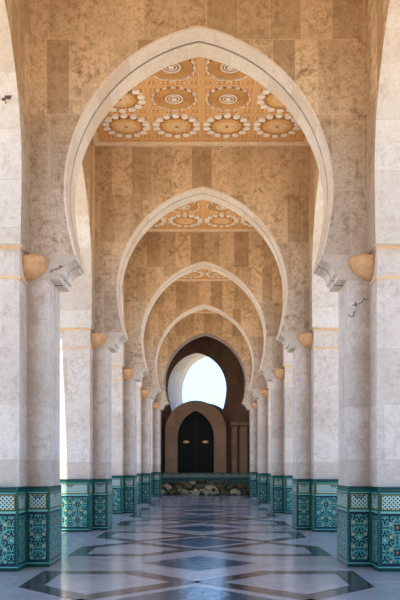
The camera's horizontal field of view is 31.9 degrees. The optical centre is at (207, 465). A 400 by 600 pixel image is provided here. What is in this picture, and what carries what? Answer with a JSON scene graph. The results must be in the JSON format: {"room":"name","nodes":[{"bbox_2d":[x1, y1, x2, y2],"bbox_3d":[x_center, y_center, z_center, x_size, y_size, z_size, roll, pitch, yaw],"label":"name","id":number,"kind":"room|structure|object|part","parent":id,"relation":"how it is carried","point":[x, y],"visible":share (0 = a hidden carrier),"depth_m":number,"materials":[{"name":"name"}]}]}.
{"room":"mosque","nodes":[
{"label":"mosque","id":0,"kind":"room"},
{"bbox_2d":[0,0,142,388],"bbox_3d":[-3.330,-5.868,17.940,1.000,5.020,25.600,0,0,0],"label":"wall","id":1,"kind":"structure","parent":0,"point":[14,14],"depth_m":10.74,"materials":[{"name":"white stone"}]},
{"bbox_2d":[161,411,161,472],"bbox_3d":[-3.330,-3.388,41.620,1.000,9.980,8.960,0,0,0],"label":"wall","id":2,"kind":"structure","parent":0,"point":[161,411],"depth_m":42.60,"materials":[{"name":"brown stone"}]},
{"bbox_2d":[30,0,366,254],"bbox_3d":[-0.150,-5.718,11.540,5.360,4.720,0.780,0,0,0],"label":"wall","id":3,"kind":"structure","parent":0,"point":[75,45],"depth_m":11.15,"materials":[{"name":"brown stone"}]},
{"bbox_2d":[63,26,333,266],"bbox_3d":[-0.150,-5.183,11.540,4.300,3.650,0.804,0,0,0],"label":"arch","id":4,"kind":"object","parent":3,"relation":"attached to","point":[196,41],"visible":0.97,"depth_m":11.47,"materials":[{"name":"beige stone"}]},
{"bbox_2d":[0,493,399,599],"bbox_3d":[-0.150,1.661,18.500,10.400,0.122,55.000,0,0,0],"label":"floor","id":5,"kind":"structure","parent":0,"point":[178,546],"depth_m":11.62,"materials":[{"name":"white stone"}]},
{"bbox_2d":[0,247,84,571],"bbox_3d":[-2.971,-0.878,11.540,1.753,4.960,1.860,0,0,0],"label":"pillar","id":6,"kind":"structure","parent":5,"relation":"on","point":[30,487],"depth_m":11.09,"materials":[{"name":"stone"}]},
{"bbox_3d":[-3.360,-3.343,10.931,0.976,0.030,0.437,0,0,0],"label":"moulding","id":7,"kind":"part","parent":6,"relation":"part of","materials":[{"name":"beige stone"}]},
{"bbox_3d":[-3.360,-2.893,10.931,0.976,0.050,0.437,0,0,0],"label":"moulding","id":8,"kind":"part","parent":6,"relation":"part of","materials":[{"name":"beige stone"}]},
{"bbox_2d":[22,254,48,280],"bbox_3d":[-2.710,-3.120,11.005,0.360,0.355,0.288,0,0,0],"label":"sconce","id":9,"kind":"object","parent":6,"relation":"attached to","point":[34,266],"visible":1,"depth_m":10.97,"materials":[{"name":"ceramic"}]},
{"bbox_2d":[60,329,127,531],"bbox_3d":[-2.971,-0.878,17.940,1.753,4.960,1.860,0,0,0],"label":"pillar","id":10,"kind":"structure","parent":5,"relation":"on","point":[85,371],"depth_m":17.13,"materials":[{"name":"stone"}]},
{"bbox_3d":[-3.360,-3.343,17.331,0.976,0.030,0.437,0,0,0],"label":"moulding","id":11,"kind":"part","parent":10,"relation":"part of","materials":[{"name":"beige stone"}]},
{"bbox_3d":[-3.360,-2.893,17.331,0.976,0.050,0.437,0,0,0],"label":"moulding","id":12,"kind":"part","parent":10,"relation":"part of","materials":[{"name":"beige stone"}]},
{"bbox_2d":[91,333,106,348],"bbox_3d":[-2.710,-3.120,17.405,0.360,0.355,0.288,0,0,0],"label":"sconce","id":13,"kind":"object","parent":10,"relation":"attached to","point":[97,339],"visible":1,"depth_m":17.36,"materials":[{"name":"ceramic"}]},
{"bbox_2d":[112,366,148,513],"bbox_3d":[-2.971,-0.878,24.340,1.753,4.960,1.860,0,0,0],"label":"pillar","id":14,"kind":"structure","parent":5,"relation":"on","point":[124,392],"depth_m":23.89,"materials":[{"name":"stone"}]},
{"bbox_2d":[123,369,133,379],"bbox_3d":[-2.710,-3.120,23.805,0.360,0.355,0.288,0,0,0],"label":"sconce","id":15,"kind":"object","parent":14,"relation":"attached to","point":[127,373],"visible":1,"depth_m":23.77,"materials":[{"name":"ceramic"}]},
{"bbox_2d":[137,387,160,503],"bbox_3d":[-2.971,-0.878,30.740,1.753,4.960,1.860,0,0,0],"label":"pillar","id":16,"kind":"structure","parent":5,"relation":"on","point":[144,475],"depth_m":30.35,"materials":[{"name":"stone"}]},
{"bbox_2d":[141,389,149,397],"bbox_3d":[-2.710,-3.120,30.205,0.360,0.355,0.288,0,0,0],"label":"sconce","id":17,"kind":"object","parent":16,"relation":"attached to","point":[144,392],"visible":1,"depth_m":30.16,"materials":[{"name":"ceramic"}]},
{"bbox_2d":[151,401,168,496],"bbox_3d":[-2.971,-0.878,37.140,1.753,4.960,1.860,0,0,0],"label":"pillar","id":18,"kind":"structure","parent":5,"relation":"on","point":[155,414],"depth_m":36.75,"materials":[{"name":"stone"}]},
{"bbox_2d":[153,403,159,409],"bbox_3d":[-2.710,-3.120,36.605,0.360,0.355,0.288,0,0,0],"label":"sconce","id":19,"kind":"object","parent":18,"relation":"attached to","point":[155,405],"visible":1,"depth_m":36.56,"materials":[{"name":"stone"}]},
{"bbox_2d":[166,489,177,494],"bbox_3d":[-1.980,1.434,38.532,0.616,0.362,0.489,-1,0,-33],"label":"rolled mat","id":20,"kind":"object","parent":5,"relation":"on","point":[173,491],"visible":0.99,"depth_m":38.40,"materials":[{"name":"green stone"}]},
{"bbox_2d":[161,484,171,490],"bbox_3d":[-2.320,1.200,38.829,0.670,0.439,0.414,0,0,30],"label":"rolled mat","id":21,"kind":"object","parent":20,"relation":"on","point":[164,486],"visible":1,"depth_m":38.71,"materials":[{"name":"stone"}]},
{"bbox_2d":[172,483,181,489],"bbox_3d":[-1.735,1.184,38.845,0.603,0.440,0.496,0,0,10],"label":"rolled mat","id":22,"kind":"object","parent":20,"relation":"on","point":[175,486],"visible":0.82,"depth_m":38.69,"materials":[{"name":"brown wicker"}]},
{"bbox_2d":[178,489,187,494],"bbox_3d":[-1.292,1.443,38.512,0.563,0.407,0.625,0,0,22],"label":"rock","id":23,"kind":"object","parent":5,"relation":"on","point":[182,491],"visible":0.96,"depth_m":38.33,"materials":[{"name":"stone"}]},
{"bbox_2d":[183,483,193,489],"bbox_3d":[-1.116,1.168,38.854,0.606,0.411,0.458,0,0,20],"label":"rolled mat","id":24,"kind":"object","parent":23,"relation":"on","point":[187,485],"visible":0.96,"depth_m":38.73,"materials":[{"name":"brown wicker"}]},
{"bbox_2d":[178,481,187,485],"bbox_3d":[-1.319,1.019,39.040,0.618,0.361,0.581,0,0,-23],"label":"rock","id":25,"kind":"object","parent":24,"relation":"on","point":[182,483],"visible":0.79,"depth_m":38.91,"materials":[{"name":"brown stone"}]},
{"bbox_2d":[188,488,199,494],"bbox_3d":[-0.770,1.421,38.264,0.562,0.437,0.612,0,0,44],"label":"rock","id":26,"kind":"object","parent":5,"relation":"on","point":[195,491],"visible":1,"depth_m":38.13,"materials":[{"name":"stone"}]},
{"bbox_2d":[199,489,208,494],"bbox_3d":[-0.257,1.463,38.732,0.616,0.400,0.624,0,0,2],"label":"rolled mat","id":27,"kind":"object","parent":5,"relation":"on","point":[203,491],"visible":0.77,"depth_m":38.60,"materials":[{"name":"wicker"}]},
{"bbox_2d":[193,484,203,489],"bbox_3d":[-0.534,1.163,38.971,0.604,0.360,0.489,0,0,-23],"label":"rolled mat","id":28,"kind":"object","parent":27,"relation":"on","point":[198,486],"visible":0.92,"depth_m":38.86,"materials":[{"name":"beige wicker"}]},
{"bbox_2d":[196,480,206,483],"bbox_3d":[-0.461,0.951,39.385,0.603,0.290,0.581,0,0,41],"label":"rolled mat","id":29,"kind":"object","parent":28,"relation":"on","point":[202,481],"visible":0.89,"depth_m":39.33,"materials":[{"name":"wicker"}]},
{"bbox_2d":[206,486,218,494],"bbox_3d":[0.260,1.329,38.055,0.724,0.508,0.430,0,0,-11],"label":"rolled mat","id":30,"kind":"object","parent":5,"relation":"on","point":[210,490],"visible":1,"depth_m":37.95,"materials":[{"name":"wicker"}]},
{"bbox_2d":[219,488,229,494],"bbox_3d":[0.865,1.431,38.385,0.590,0.478,0.510,0,0,23],"label":"rolled mat","id":31,"kind":"object","parent":5,"relation":"on","point":[222,491],"visible":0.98,"depth_m":38.23,"materials":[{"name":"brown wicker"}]},
{"bbox_2d":[216,484,225,489],"bbox_3d":[0.662,1.171,38.761,0.605,0.339,0.518,0,0,28],"label":"rolled mat","id":32,"kind":"object","parent":31,"relation":"on","point":[218,486],"visible":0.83,"depth_m":38.61,"materials":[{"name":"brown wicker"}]},
{"bbox_2d":[230,488,240,494],"bbox_3d":[1.494,1.443,38.541,0.610,0.436,0.512,0,0,5],"label":"rolled mat","id":33,"kind":"object","parent":5,"relation":"on","point":[233,491],"visible":0.99,"depth_m":38.42,"materials":[{"name":"wicker"}]},
{"bbox_2d":[226,485,236,490],"bbox_3d":[1.346,1.194,38.786,0.658,0.351,0.640,0,0,-15],"label":"rolled mat","id":34,"kind":"object","parent":33,"relation":"on","point":[229,487],"visible":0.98,"depth_m":38.65,"materials":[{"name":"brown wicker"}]},
{"bbox_2d":[240,489,248,494],"bbox_3d":[2.050,1.429,38.356,0.473,0.359,0.588,0,0,37],"label":"rolled mat","id":35,"kind":"object","parent":5,"relation":"on","point":[246,491],"visible":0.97,"depth_m":38.18,"materials":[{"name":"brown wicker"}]},
{"bbox_2d":[237,485,246,489],"bbox_3d":[1.844,1.177,38.799,0.468,0.334,0.660,0,0,-35],"label":"rolled mat","id":36,"kind":"object","parent":35,"relation":"on","point":[243,487],"visible":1,"depth_m":38.64,"materials":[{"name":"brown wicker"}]},
{"bbox_2d":[241,401,257,496],"bbox_3d":[2.671,-0.878,37.140,1.753,4.960,1.860,0,0,0],"label":"pillar","id":37,"kind":"structure","parent":5,"relation":"on","point":[253,414],"depth_m":36.75,"materials":[{"name":"stone"}]},
{"bbox_2d":[251,403,257,409],"bbox_3d":[2.410,-3.120,36.605,0.360,0.355,0.288,0,0,0],"label":"sconce","id":38,"kind":"object","parent":37,"relation":"attached to","point":[253,405],"visible":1,"depth_m":36.55,"materials":[{"name":"stone"}]},
{"bbox_2d":[248,387,270,503],"bbox_3d":[2.671,-0.878,30.740,1.753,4.960,1.860,0,0,0],"label":"pillar","id":39,"kind":"structure","parent":5,"relation":"on","point":[264,404],"depth_m":30.35,"materials":[{"name":"stone"}]},
{"bbox_2d":[259,389,267,397],"bbox_3d":[2.410,-3.120,30.205,0.360,0.355,0.288,0,0,0],"label":"sconce","id":40,"kind":"object","parent":39,"relation":"attached to","point":[264,392],"visible":1,"depth_m":30.16,"materials":[{"name":"ceramic"}]},
{"bbox_2d":[259,366,292,513],"bbox_3d":[2.671,-0.878,24.340,1.753,4.960,1.860,0,0,0],"label":"pillar","id":41,"kind":"structure","parent":5,"relation":"on","point":[281,476],"depth_m":23.89,"materials":[{"name":"stone"}]},
{"bbox_2d":[273,369,284,379],"bbox_3d":[2.410,-3.120,23.805,0.360,0.355,0.288,0,0,0],"label":"sconce","id":42,"kind":"object","parent":41,"relation":"attached to","point":[279,373],"visible":1,"depth_m":23.76,"materials":[{"name":"ceramic"}]},
{"bbox_2d":[277,329,337,531],"bbox_3d":[2.671,-0.878,17.940,1.753,4.960,1.860,0,0,0],"label":"pillar","id":43,"kind":"structure","parent":5,"relation":"on","point":[315,369],"depth_m":17.13,"materials":[{"name":"stone"}]},
{"bbox_2d":[297,333,312,348],"bbox_3d":[2.410,-3.120,17.405,0.360,0.355,0.288,0,0,0],"label":"sconce","id":44,"kind":"object","parent":43,"relation":"attached to","point":[305,339],"visible":1,"depth_m":17.36,"materials":[{"name":"ceramic"}]},
{"bbox_3d":[3.060,-2.893,17.331,0.976,0.050,0.437,0,0,0],"label":"moulding","id":45,"kind":"part","parent":43,"relation":"part of","materials":[{"name":"beige stone"}]},
{"bbox_2d":[313,247,399,571],"bbox_3d":[2.671,-0.878,11.540,1.753,4.960,1.860,0,0,0],"label":"pillar","id":46,"kind":"structure","parent":5,"relation":"on","point":[368,487],"depth_m":11.09,"materials":[{"name":"stone"}]},
{"bbox_2d":[348,254,374,280],"bbox_3d":[2.410,-3.120,11.005,0.360,0.355,0.288,0,0,0],"label":"sconce","id":47,"kind":"object","parent":46,"relation":"attached to","point":[362,266],"visible":1,"depth_m":10.96,"materials":[{"name":"ceramic"}]},
{"bbox_3d":[3.060,-2.893,10.931,0.976,0.050,0.437,0,0,0],"label":"moulding","id":48,"kind":"part","parent":46,"relation":"part of","materials":[{"name":"beige stone"}]},
{"bbox_3d":[3.060,-3.343,10.931,0.976,0.030,0.437,0,0,0],"label":"moulding","id":49,"kind":"part","parent":46,"relation":"part of","materials":[{"name":"beige stone"}]},
{"bbox_3d":[0.391,1.443,38.625,0.550,0.332,0.566,0,18,-41],"label":"rolled mat","id":50,"kind":"object","parent":5,"relation":"on","visible":0},
{"bbox_2d":[204,483,215,489],"bbox_3d":[0.181,1.156,38.905,0.573,0.425,0.676,0,0,-41],"label":"rolled mat","id":51,"kind":"object","parent":50,"relation":"on","point":[212,484],"visible":0.38,"depth_m":38.89,"materials":[{"name":"wicker"}]},
{"bbox_2d":[206,480,215,484],"bbox_3d":[0.183,0.973,39.182,0.572,0.343,0.455,0,0,1],"label":"rolled mat","id":52,"kind":"object","parent":51,"relation":"on","point":[211,481],"visible":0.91,"depth_m":39.06,"materials":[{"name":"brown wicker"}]},
{"bbox_2d":[92,57,308,145],"bbox_3d":[-0.150,-8.188,14.740,5.360,0.340,5.620,0,0,0],"label":"ceiling","id":53,"kind":"structure","parent":0,"point":[199,101],"depth_m":16.04,"materials":[{"name":"paint"}]},
{"bbox_3d":[-0.150,-8.047,14.740,5.360,0.059,5.620,0,0,0],"label":"cornice","id":54,"kind":"part","parent":53,"relation":"part of","materials":[{"name":"paint"}]},
{"bbox_2d":[95,146,308,331],"bbox_3d":[-0.150,-5.718,17.940,5.360,4.720,0.780,0,0,0],"label":"wall","id":55,"kind":"structure","parent":0,"point":[131,182],"depth_m":17.55,"materials":[{"name":"brown stone"}]},
{"bbox_2d":[116,186,287,335],"bbox_3d":[-0.150,-5.183,17.940,4.300,3.650,0.804,0,0,0],"label":"arch","id":56,"kind":"object","parent":55,"relation":"attached to","point":[199,193],"visible":0.99,"depth_m":17.86,"materials":[{"name":"beige stone"}]},
{"bbox_2d":[147,200,257,231],"bbox_3d":[-0.150,-8.188,21.140,5.360,0.340,5.620,0,0,0],"label":"ceiling","id":57,"kind":"structure","parent":0,"point":[201,215],"depth_m":22.93,"materials":[{"name":"paint"}]},
{"bbox_3d":[-0.150,-8.047,21.140,5.360,0.059,5.620,0,0,0],"label":"cornice","id":58,"kind":"part","parent":57,"relation":"part of","materials":[{"name":"paint"}]},
{"bbox_2d":[125,232,281,367],"bbox_3d":[-0.150,-5.718,24.340,5.360,4.720,0.780,0,0,0],"label":"wall","id":59,"kind":"structure","parent":0,"point":[157,256],"depth_m":23.95,"materials":[{"name":"brown stone"}]},
{"bbox_2d":[141,261,265,369],"bbox_3d":[-0.150,-5.183,24.340,4.300,3.650,0.804,0,0,0],"label":"arch","id":60,"kind":"object","parent":59,"relation":"attached to","point":[200,265],"visible":1,"depth_m":24.24,"materials":[{"name":"beige stone"}]},
{"bbox_2d":[176,269,231,280],"bbox_3d":[-0.150,-8.188,27.540,5.360,0.340,5.620,0,0,0],"label":"ceiling","id":61,"kind":"structure","parent":0,"point":[202,274],"depth_m":29.81,"materials":[{"name":"paint"}]},
{"bbox_3d":[-0.150,-8.047,27.540,5.360,0.059,5.620,0,0,0],"label":"cornice","id":62,"kind":"part","parent":61,"relation":"part of","materials":[{"name":"paint"}]},
{"bbox_2d":[143,281,265,388],"bbox_3d":[-0.150,-5.718,30.740,5.360,4.720,0.780,0,0,0],"label":"wall","id":63,"kind":"structure","parent":0,"point":[178,297],"depth_m":30.35,"materials":[{"name":"brown stone"}]},
{"bbox_2d":[155,304,253,389],"bbox_3d":[-0.150,-5.183,30.740,4.300,3.650,0.804,0,0,0],"label":"arch","id":64,"kind":"object","parent":63,"relation":"attached to","point":[201,307],"visible":0.99,"depth_m":30.62,"materials":[{"name":"beige stone"}]},
{"bbox_2d":[154,313,255,401],"bbox_3d":[-0.150,-5.718,37.140,5.360,4.720,0.780,0,0,0],"label":"wall","id":65,"kind":"structure","parent":0,"point":[193,324],"depth_m":36.75,"materials":[{"name":"brown stone"}]},
{"bbox_2d":[164,333,245,402],"bbox_3d":[-0.150,-5.183,37.140,4.300,3.650,0.804,0,0,0],"label":"arch","id":66,"kind":"object","parent":65,"relation":"attached to","point":[201,334],"visible":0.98,"depth_m":37.00,"materials":[{"name":"brown stone"}]},
{"bbox_2d":[161,473,248,492],"bbox_3d":[-0.150,1.002,41.400,5.320,1.200,0.400,0,0,0],"label":"tiled wall","id":67,"kind":"structure","parent":0,"point":[231,478],"depth_m":41.20,"materials":[{"name":"tile"}]},
{"bbox_2d":[194,309,215,312],"bbox_3d":[-0.150,-8.188,33.940,5.360,0.340,5.620,0,0,0],"label":"ceiling","id":68,"kind":"structure","parent":0,"point":[203,310],"depth_m":36.60,"materials":[{"name":"paint"}]},
{"bbox_2d":[162,336,248,472],"bbox_3d":[-0.150,-3.238,44.550,5.360,9.680,2.900,0,0,0],"label":"wall","id":69,"kind":"structure","parent":0,"point":[197,349],"depth_m":43.10,"materials":[{"name":"brown stone"}]},
{"bbox_2d":[165,400,225,472],"bbox_3d":[-0.740,-1.178,42.648,3.680,5.560,0.895,0,0,0],"label":"door","id":70,"kind":"structure","parent":69,"relation":"in","point":[195,430],"depth_m":42.23,"materials":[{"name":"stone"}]},
{"bbox_2d":[209,403,222,412],"bbox_3d":[-0.280,-2.978,43.800,3.960,1.860,1.000,0,0,0],"label":"hood","id":71,"kind":"object","parent":69,"relation":"attached to","point":[218,408],"visible":0.14,"depth_m":43.30,"materials":[{"name":"black"}]},
{"bbox_2d":[230,420,238,472],"bbox_3d":[1.605,-0.608,42.879,0.510,4.420,0.438,0,0,0],"label":"pilaster","id":72,"kind":"object","parent":69,"relation":"attached to","point":[234,423],"visible":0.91,"depth_m":42.80,"materials":[{"name":"stone"}]},
{"bbox_2d":[238,420,248,472],"bbox_3d":[2.165,-0.608,42.879,0.630,4.420,0.438,0,0,0],"label":"pilaster","id":73,"kind":"object","parent":69,"relation":"attached to","point":[243,424],"visible":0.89,"depth_m":42.80,"materials":[{"name":"stone"}]},
{"bbox_2d":[282,0,399,367],"bbox_3d":[3.030,-5.868,14.740,1.000,5.020,19.200,0,0,0],"label":"wall","id":74,"kind":"structure","parent":0,"point":[383,16],"depth_m":10.62,"materials":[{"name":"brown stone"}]}
]}

